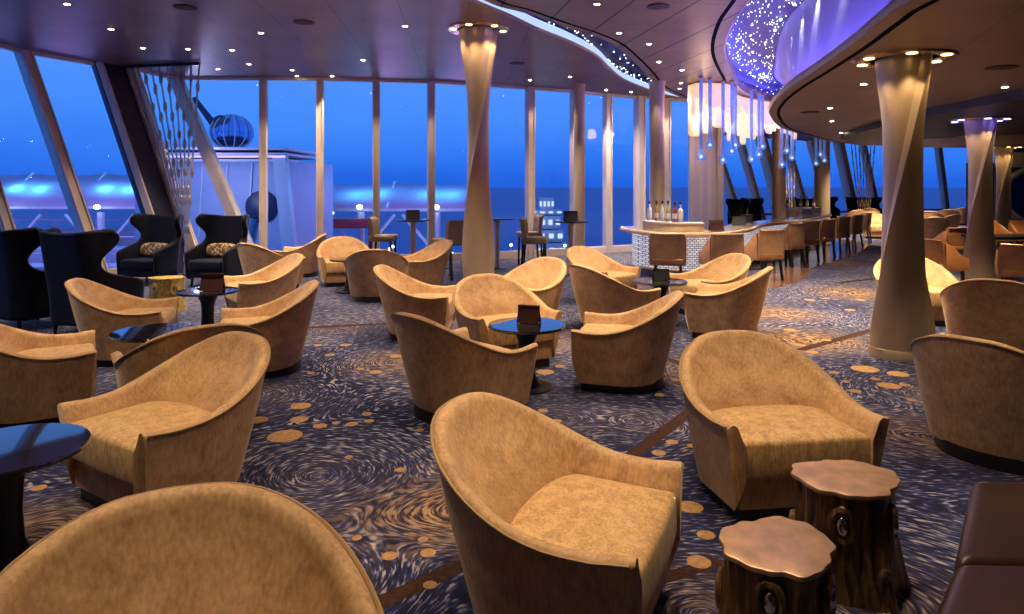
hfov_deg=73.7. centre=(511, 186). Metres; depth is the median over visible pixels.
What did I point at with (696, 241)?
bar counter
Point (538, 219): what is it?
high chair
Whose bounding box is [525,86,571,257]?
window frame
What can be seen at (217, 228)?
chair
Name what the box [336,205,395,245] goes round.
post
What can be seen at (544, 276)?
tub chair
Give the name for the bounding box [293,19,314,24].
ceiling speaker
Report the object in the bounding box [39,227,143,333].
chair
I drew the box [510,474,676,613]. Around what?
seat cushion
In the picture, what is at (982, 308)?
tub chair
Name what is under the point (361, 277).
tub chair
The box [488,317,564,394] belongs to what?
table
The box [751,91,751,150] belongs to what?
light
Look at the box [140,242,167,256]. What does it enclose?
lumbar pillow
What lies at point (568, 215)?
menu card
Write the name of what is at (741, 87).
trim
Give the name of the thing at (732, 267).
tub chair
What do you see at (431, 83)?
window
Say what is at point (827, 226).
armchair
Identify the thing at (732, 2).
trim
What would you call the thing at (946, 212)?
tub chair
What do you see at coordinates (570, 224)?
pub table
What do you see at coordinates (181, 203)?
screen
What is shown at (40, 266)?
terrace
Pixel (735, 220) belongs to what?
menu card
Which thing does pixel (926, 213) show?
tub chair
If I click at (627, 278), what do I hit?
seat cushion
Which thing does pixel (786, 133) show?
screen
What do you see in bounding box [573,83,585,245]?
round column
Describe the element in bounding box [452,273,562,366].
tub chair
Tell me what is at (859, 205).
screen
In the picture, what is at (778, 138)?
round column
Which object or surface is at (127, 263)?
seat cushion
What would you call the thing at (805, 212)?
menu card
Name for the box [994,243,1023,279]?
armchair
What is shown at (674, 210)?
bottle
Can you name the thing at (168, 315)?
seat cushion
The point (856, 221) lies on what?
armchair
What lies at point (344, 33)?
ceiling
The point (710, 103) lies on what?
chandelier
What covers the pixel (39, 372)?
tub chair
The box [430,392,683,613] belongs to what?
tub chair
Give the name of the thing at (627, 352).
tub chair
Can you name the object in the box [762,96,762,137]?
light
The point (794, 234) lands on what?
chair
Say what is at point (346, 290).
table
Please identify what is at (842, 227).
armchair
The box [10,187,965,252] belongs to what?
sea
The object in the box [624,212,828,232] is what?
countertop
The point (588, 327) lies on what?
seat cushion
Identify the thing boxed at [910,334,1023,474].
tub chair
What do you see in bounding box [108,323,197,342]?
table
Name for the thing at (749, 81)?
trim
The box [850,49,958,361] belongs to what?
twisted column
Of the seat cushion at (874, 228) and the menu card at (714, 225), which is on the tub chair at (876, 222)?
the seat cushion at (874, 228)
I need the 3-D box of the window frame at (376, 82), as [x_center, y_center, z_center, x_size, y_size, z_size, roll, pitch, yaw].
[-2.413,-0.350,14.987,1.269,4.000,0.365,0,0,0]
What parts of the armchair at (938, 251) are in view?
backrest, arm, leg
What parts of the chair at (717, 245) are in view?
arm, backrest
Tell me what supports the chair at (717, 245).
on the floor
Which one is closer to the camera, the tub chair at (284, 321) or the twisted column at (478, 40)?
the tub chair at (284, 321)
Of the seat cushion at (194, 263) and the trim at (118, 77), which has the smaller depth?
the seat cushion at (194, 263)
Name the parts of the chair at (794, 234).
arm, leg, backrest, seat, leg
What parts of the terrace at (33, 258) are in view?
hand rail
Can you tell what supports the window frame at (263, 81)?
on the floor
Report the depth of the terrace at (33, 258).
29.30 m
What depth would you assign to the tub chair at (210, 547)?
1.74 m
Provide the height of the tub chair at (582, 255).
0.780 m
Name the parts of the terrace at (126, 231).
hand rail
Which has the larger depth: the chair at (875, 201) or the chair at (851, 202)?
the chair at (851, 202)
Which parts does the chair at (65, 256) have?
leg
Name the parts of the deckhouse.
raking post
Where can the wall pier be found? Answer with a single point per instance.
(701, 171)
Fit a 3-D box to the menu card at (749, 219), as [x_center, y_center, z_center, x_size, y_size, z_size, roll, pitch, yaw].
[5.150,0.691,15.000,0.252,0.175,0.124,0,0,30]
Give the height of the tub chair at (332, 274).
0.780 m
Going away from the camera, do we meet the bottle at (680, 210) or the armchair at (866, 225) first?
the bottle at (680, 210)
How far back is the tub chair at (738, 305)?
7.30 m
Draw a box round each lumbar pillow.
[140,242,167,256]
[206,243,234,256]
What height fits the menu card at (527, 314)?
0.145 m
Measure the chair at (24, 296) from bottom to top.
1.194 m
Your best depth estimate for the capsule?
37.61 m
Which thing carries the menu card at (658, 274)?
on the table at (664, 285)
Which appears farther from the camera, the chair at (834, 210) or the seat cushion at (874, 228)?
the chair at (834, 210)
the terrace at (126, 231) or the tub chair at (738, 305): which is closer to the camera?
the tub chair at (738, 305)
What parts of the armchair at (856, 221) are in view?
arm, backrest, seat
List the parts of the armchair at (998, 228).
backrest, seat, arm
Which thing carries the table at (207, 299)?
on the floor
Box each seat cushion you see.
[18,343,94,356]
[71,401,210,484]
[118,307,175,322]
[120,256,152,270]
[188,257,222,270]
[220,316,269,323]
[225,281,264,303]
[325,259,345,272]
[476,313,552,346]
[476,341,510,350]
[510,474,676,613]
[580,323,632,331]
[600,271,636,286]
[671,279,712,297]
[696,291,721,293]
[712,405,869,479]
[830,212,838,215]
[871,225,881,231]
[928,285,944,306]
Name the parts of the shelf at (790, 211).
shelf, shelf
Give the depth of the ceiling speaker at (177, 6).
8.88 m
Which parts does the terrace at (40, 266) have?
hand rail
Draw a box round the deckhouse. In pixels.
[135,147,332,250]
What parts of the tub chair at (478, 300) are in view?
rail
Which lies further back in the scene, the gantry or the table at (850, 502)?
the gantry
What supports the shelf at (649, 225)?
on the bar counter at (696, 241)
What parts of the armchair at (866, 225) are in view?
arm, backrest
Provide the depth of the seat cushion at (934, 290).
8.03 m
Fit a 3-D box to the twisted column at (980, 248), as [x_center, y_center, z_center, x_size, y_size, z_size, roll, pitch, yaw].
[7.820,0.261,11.400,0.920,2.777,0.920,0,0,0]
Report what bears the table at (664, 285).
on the floor
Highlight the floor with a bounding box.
[0,222,1023,613]
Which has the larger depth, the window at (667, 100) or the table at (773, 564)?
the window at (667, 100)
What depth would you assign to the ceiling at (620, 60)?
14.69 m
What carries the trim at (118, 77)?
on the floor
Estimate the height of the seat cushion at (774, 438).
0.204 m
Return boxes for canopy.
[0,172,134,209]
[333,181,466,211]
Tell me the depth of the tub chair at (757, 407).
3.58 m
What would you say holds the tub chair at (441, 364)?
on the floor
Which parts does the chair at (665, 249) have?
arm, seat, backrest, arm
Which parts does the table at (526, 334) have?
stem, foot plate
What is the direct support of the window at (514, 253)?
on the floor
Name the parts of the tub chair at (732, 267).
rail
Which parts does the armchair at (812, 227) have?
leg, backrest, seat, leg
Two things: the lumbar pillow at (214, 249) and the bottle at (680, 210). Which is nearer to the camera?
the lumbar pillow at (214, 249)
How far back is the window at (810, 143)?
33.92 m
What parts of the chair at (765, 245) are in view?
arm, leg, seat, backrest, leg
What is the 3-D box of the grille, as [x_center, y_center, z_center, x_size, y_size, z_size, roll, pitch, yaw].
[-4.269,-2.342,8.913,0.260,0.016,0.260,0,0,0]
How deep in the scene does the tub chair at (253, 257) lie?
10.64 m
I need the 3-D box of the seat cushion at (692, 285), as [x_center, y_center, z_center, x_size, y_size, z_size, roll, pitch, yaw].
[2.446,1.312,8.777,0.544,0.204,0.674,0,0,-18]
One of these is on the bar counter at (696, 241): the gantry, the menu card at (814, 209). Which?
the menu card at (814, 209)
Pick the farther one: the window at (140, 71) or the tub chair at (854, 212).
the tub chair at (854, 212)
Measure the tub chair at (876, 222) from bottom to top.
0.780 m
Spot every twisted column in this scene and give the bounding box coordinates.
[447,22,508,277]
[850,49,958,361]
[948,117,1013,281]
[994,146,1023,244]
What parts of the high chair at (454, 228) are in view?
seat, leg, backrest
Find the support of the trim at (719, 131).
attached to the wall pier
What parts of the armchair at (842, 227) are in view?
arm, leg, seat, backrest, leg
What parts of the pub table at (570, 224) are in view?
stem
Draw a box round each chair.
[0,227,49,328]
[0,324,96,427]
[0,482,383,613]
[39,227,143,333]
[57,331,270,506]
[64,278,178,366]
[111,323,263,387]
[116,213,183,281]
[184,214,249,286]
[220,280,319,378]
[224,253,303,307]
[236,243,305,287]
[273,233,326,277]
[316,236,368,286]
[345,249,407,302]
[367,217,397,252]
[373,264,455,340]
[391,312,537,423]
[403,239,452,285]
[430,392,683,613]
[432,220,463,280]
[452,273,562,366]
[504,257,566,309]
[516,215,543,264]
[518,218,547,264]
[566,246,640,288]
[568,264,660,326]
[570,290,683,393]
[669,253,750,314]
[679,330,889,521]
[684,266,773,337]
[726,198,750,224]
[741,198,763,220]
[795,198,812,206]
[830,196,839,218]
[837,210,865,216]
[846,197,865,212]
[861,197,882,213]
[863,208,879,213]
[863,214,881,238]
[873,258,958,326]
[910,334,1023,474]
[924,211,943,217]
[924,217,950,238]
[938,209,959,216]
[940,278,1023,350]
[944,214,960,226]
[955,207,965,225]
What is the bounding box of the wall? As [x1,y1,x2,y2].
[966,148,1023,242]
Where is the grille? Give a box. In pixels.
[174,5,195,9]
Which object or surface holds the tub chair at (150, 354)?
on the floor
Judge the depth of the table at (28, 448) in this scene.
2.93 m
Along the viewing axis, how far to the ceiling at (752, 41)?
13.38 m
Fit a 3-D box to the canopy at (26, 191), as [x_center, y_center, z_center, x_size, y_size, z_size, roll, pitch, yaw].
[-21.700,0.150,33.475,10.690,1.774,4.450,0,0,0]
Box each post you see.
[11,212,41,227]
[64,205,132,233]
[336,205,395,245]
[401,205,440,244]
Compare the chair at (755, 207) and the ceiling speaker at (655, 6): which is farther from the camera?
the chair at (755, 207)
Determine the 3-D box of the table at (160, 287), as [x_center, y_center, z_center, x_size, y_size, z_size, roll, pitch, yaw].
[-4.619,1.424,9.100,0.463,0.450,0.376,0,0,0]
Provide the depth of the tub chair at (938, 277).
8.46 m
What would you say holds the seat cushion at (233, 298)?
on the tub chair at (278, 279)
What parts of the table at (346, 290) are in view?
foot plate, stem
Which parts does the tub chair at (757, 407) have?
rail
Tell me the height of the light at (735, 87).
1.124 m
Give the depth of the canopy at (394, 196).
32.09 m
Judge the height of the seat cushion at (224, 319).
0.204 m
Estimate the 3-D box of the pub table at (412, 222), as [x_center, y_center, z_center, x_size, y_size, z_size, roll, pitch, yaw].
[-1.930,1.143,13.300,0.670,1.014,0.670,0,0,0]
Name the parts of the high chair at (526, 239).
leg, backrest, leg, seat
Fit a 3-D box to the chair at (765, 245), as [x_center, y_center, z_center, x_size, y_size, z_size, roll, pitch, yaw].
[4.508,1.200,12.188,0.600,0.907,0.545,0,0,-20]
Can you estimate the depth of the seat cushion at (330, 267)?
11.23 m
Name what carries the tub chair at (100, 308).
on the floor
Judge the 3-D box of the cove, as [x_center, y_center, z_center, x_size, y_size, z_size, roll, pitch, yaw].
[7.269,-2.165,8.250,8.578,1.650,24.300,0,0,0]
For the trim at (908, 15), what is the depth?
6.37 m
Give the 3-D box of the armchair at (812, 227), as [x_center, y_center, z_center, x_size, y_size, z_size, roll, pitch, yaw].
[6.551,1.200,15.289,0.600,0.907,0.545,0,0,-32]
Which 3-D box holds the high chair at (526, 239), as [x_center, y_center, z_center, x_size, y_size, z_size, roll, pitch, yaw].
[0.388,1.119,12.601,0.545,1.066,0.540,0,0,6]
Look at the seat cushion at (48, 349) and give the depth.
5.13 m
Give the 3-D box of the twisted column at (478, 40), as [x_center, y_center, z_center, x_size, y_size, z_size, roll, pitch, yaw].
[-0.500,-0.349,10.150,0.920,3.997,0.920,0,0,0]
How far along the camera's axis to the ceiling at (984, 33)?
7.08 m
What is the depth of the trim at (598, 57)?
10.70 m
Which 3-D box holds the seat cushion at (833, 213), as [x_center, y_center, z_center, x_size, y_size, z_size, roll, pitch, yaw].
[15.324,1.290,32.940,0.600,0.170,0.620,0,0,0]
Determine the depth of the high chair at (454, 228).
12.04 m
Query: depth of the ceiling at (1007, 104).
11.10 m
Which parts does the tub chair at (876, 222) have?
rail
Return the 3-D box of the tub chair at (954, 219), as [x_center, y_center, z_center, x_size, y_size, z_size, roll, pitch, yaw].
[14.199,1.260,22.403,0.915,0.780,0.882,0,0,-20]
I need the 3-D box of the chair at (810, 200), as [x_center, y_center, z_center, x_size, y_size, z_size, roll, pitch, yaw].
[12.357,1.054,28.526,0.960,1.194,0.791,0,0,0]
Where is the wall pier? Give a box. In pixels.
[688,125,715,229]
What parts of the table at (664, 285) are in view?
stem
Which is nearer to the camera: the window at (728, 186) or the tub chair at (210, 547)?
the tub chair at (210, 547)
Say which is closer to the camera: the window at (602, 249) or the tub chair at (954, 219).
the window at (602, 249)
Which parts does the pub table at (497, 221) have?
stem, foot plate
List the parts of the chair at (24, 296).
leg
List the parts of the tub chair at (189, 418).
rail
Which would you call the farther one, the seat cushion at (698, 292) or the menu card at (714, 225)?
the menu card at (714, 225)
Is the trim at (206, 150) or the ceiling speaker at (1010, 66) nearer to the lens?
the ceiling speaker at (1010, 66)
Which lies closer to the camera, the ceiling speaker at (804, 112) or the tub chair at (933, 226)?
the ceiling speaker at (804, 112)
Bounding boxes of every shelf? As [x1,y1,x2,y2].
[642,220,703,231]
[771,207,823,217]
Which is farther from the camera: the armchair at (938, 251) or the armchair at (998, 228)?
the armchair at (998, 228)
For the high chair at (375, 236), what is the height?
1.066 m
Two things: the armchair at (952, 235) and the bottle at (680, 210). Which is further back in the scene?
the armchair at (952, 235)
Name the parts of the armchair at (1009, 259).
arm, seat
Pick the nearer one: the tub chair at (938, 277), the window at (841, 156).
the tub chair at (938, 277)
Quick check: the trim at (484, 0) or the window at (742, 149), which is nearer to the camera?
the trim at (484, 0)
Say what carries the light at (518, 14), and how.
attached to the ceiling at (620, 60)
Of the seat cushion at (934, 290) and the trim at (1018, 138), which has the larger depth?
the trim at (1018, 138)
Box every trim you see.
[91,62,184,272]
[169,76,253,243]
[469,0,687,99]
[484,0,681,97]
[496,0,687,97]
[711,0,735,81]
[716,125,723,224]
[724,0,773,99]
[732,63,782,95]
[768,0,910,111]
[777,0,958,147]
[924,133,1023,145]
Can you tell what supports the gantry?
on the deck
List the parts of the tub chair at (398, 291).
rail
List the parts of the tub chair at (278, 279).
rail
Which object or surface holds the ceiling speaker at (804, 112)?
attached to the ceiling at (984, 33)
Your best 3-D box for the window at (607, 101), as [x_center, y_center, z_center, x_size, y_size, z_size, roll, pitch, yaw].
[2.807,-0.350,17.414,1.054,4.000,0.694,0,0,0]
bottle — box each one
[647,201,651,220]
[654,200,658,220]
[660,201,664,220]
[666,201,669,221]
[672,201,676,221]
[678,201,682,221]
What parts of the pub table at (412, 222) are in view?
stem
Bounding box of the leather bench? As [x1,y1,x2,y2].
[937,482,1023,613]
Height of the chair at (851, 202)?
1.194 m
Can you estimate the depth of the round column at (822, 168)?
23.77 m
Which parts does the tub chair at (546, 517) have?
rail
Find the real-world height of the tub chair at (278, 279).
0.780 m
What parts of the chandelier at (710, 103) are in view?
ceiling plate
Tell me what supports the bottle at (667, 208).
on the shelf at (649, 225)
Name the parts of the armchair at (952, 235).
arm, backrest, seat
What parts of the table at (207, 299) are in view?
stem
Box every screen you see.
[126,62,200,275]
[769,133,795,206]
[851,144,874,209]
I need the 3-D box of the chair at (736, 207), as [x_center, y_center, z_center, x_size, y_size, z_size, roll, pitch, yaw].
[9.113,1.054,27.524,0.960,1.194,0.791,0,0,20]
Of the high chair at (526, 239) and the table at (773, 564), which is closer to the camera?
the table at (773, 564)
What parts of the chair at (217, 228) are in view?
leg, seat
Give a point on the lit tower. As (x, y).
(555, 234)
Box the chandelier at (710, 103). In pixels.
[688,81,796,144]
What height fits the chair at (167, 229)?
1.194 m
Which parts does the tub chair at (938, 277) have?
rail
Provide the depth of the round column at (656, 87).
15.06 m
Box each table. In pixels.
[0,423,91,571]
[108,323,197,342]
[147,275,185,311]
[175,286,238,324]
[329,257,349,293]
[395,219,429,254]
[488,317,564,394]
[493,218,513,268]
[553,220,588,276]
[634,277,687,326]
[715,516,836,613]
[788,459,910,613]
[961,234,1023,245]
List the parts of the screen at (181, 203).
head rail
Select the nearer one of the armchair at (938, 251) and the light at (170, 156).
the armchair at (938, 251)
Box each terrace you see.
[13,219,134,245]
[29,236,134,262]
[30,253,116,269]
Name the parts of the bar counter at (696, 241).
foot rail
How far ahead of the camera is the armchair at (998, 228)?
16.36 m
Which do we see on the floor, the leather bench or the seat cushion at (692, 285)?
the leather bench
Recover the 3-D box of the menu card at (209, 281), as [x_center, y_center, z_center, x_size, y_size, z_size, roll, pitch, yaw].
[-3.260,1.033,7.430,0.240,0.186,0.118,0,0,-5]
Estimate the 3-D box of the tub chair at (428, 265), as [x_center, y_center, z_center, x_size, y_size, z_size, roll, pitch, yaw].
[-1.422,1.260,11.119,0.883,0.780,0.915,0,0,-30]
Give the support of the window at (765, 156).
on the floor
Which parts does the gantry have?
leg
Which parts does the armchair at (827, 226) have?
arm, leg, seat, backrest, leg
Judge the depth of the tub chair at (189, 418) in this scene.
3.57 m
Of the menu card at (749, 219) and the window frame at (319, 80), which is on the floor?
the window frame at (319, 80)
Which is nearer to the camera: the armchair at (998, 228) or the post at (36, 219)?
the armchair at (998, 228)
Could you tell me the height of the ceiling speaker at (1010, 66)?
0.016 m
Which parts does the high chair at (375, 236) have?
backrest, seat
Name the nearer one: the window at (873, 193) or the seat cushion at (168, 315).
the seat cushion at (168, 315)
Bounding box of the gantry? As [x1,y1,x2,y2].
[333,218,372,248]
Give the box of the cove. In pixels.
[773,0,890,84]
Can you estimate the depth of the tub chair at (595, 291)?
7.54 m
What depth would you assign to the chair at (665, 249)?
11.12 m
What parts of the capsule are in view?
lifting arm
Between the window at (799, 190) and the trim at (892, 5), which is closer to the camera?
the trim at (892, 5)
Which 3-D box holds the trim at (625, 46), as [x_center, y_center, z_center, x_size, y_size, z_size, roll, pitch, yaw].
[-0.376,-2.351,7.152,10.491,0.010,22.319,0,0,0]
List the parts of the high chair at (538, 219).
leg, seat, leg, backrest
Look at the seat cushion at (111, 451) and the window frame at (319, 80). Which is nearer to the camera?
the seat cushion at (111, 451)
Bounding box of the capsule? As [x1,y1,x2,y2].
[192,97,253,146]
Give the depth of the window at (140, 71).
13.36 m
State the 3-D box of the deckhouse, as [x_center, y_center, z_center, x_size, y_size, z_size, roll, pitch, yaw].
[-10.700,1.661,26.900,6.200,6.223,4.500,0,0,0]
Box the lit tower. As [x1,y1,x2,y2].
[535,197,564,248]
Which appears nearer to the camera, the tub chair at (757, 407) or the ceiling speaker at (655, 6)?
the tub chair at (757, 407)
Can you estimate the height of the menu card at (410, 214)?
0.184 m
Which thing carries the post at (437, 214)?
on the deck
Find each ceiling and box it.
[0,0,813,139]
[527,14,651,82]
[726,0,804,93]
[769,0,1023,147]
[841,89,1023,146]
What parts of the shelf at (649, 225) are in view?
shelf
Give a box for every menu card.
[199,273,225,290]
[406,210,419,219]
[516,304,540,323]
[563,211,577,220]
[652,269,669,280]
[708,220,723,230]
[732,217,745,225]
[740,214,752,222]
[802,209,812,215]
[811,207,820,212]
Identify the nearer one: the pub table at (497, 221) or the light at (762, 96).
the pub table at (497, 221)
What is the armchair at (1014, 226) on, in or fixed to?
on the floor
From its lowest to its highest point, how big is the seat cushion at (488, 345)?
0.204 m
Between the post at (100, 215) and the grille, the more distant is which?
the post at (100, 215)
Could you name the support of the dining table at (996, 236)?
on the floor
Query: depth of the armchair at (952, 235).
13.66 m
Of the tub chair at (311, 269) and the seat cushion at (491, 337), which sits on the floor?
the tub chair at (311, 269)
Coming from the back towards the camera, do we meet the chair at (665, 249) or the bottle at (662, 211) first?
the bottle at (662, 211)
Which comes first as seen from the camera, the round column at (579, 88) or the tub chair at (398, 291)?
the tub chair at (398, 291)
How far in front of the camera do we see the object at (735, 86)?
15.70 m
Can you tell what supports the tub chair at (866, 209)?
on the floor
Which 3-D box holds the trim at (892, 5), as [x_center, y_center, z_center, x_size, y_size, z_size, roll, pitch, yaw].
[15.776,-1.305,9.277,26.462,0.110,26.557,0,0,0]
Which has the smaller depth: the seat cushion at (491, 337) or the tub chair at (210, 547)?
the tub chair at (210, 547)
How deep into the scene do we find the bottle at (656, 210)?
12.46 m
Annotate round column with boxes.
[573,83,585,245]
[648,80,665,220]
[772,128,785,218]
[814,138,829,218]
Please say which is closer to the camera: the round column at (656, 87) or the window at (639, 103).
the round column at (656, 87)
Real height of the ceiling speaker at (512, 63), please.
0.016 m
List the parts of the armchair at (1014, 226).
arm, backrest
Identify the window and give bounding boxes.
[0,43,19,230]
[14,48,145,278]
[125,67,197,245]
[181,77,258,79]
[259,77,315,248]
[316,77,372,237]
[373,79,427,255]
[427,80,465,260]
[491,84,527,258]
[569,90,605,252]
[602,93,636,252]
[633,96,648,225]
[665,98,687,221]
[724,134,736,198]
[734,136,771,219]
[755,136,771,203]
[786,138,830,218]
[805,140,846,218]
[832,142,855,208]
[859,145,879,206]
[924,209,944,210]
[934,147,957,209]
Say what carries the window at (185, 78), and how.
on the floor
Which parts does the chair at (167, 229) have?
seat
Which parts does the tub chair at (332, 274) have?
rail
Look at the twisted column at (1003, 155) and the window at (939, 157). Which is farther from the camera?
the window at (939, 157)
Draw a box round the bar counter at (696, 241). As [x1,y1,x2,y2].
[620,212,831,276]
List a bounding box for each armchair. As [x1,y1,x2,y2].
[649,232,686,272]
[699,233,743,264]
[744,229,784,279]
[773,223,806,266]
[788,220,820,261]
[807,219,836,257]
[824,216,850,252]
[840,214,863,247]
[852,212,872,243]
[924,238,968,280]
[933,227,966,251]
[994,220,1013,247]
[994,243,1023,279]
[1008,220,1023,243]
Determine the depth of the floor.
4.50 m
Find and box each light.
[170,156,284,157]
[478,0,678,96]
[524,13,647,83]
[735,87,735,135]
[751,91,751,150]
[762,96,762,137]
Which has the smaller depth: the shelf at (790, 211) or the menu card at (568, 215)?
the menu card at (568, 215)
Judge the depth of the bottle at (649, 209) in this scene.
12.58 m
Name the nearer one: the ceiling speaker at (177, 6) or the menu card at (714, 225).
the ceiling speaker at (177, 6)
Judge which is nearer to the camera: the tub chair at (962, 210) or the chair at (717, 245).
the chair at (717, 245)
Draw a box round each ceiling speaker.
[172,4,197,10]
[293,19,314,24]
[509,62,524,64]
[646,3,669,9]
[800,111,819,113]
[985,64,1019,69]

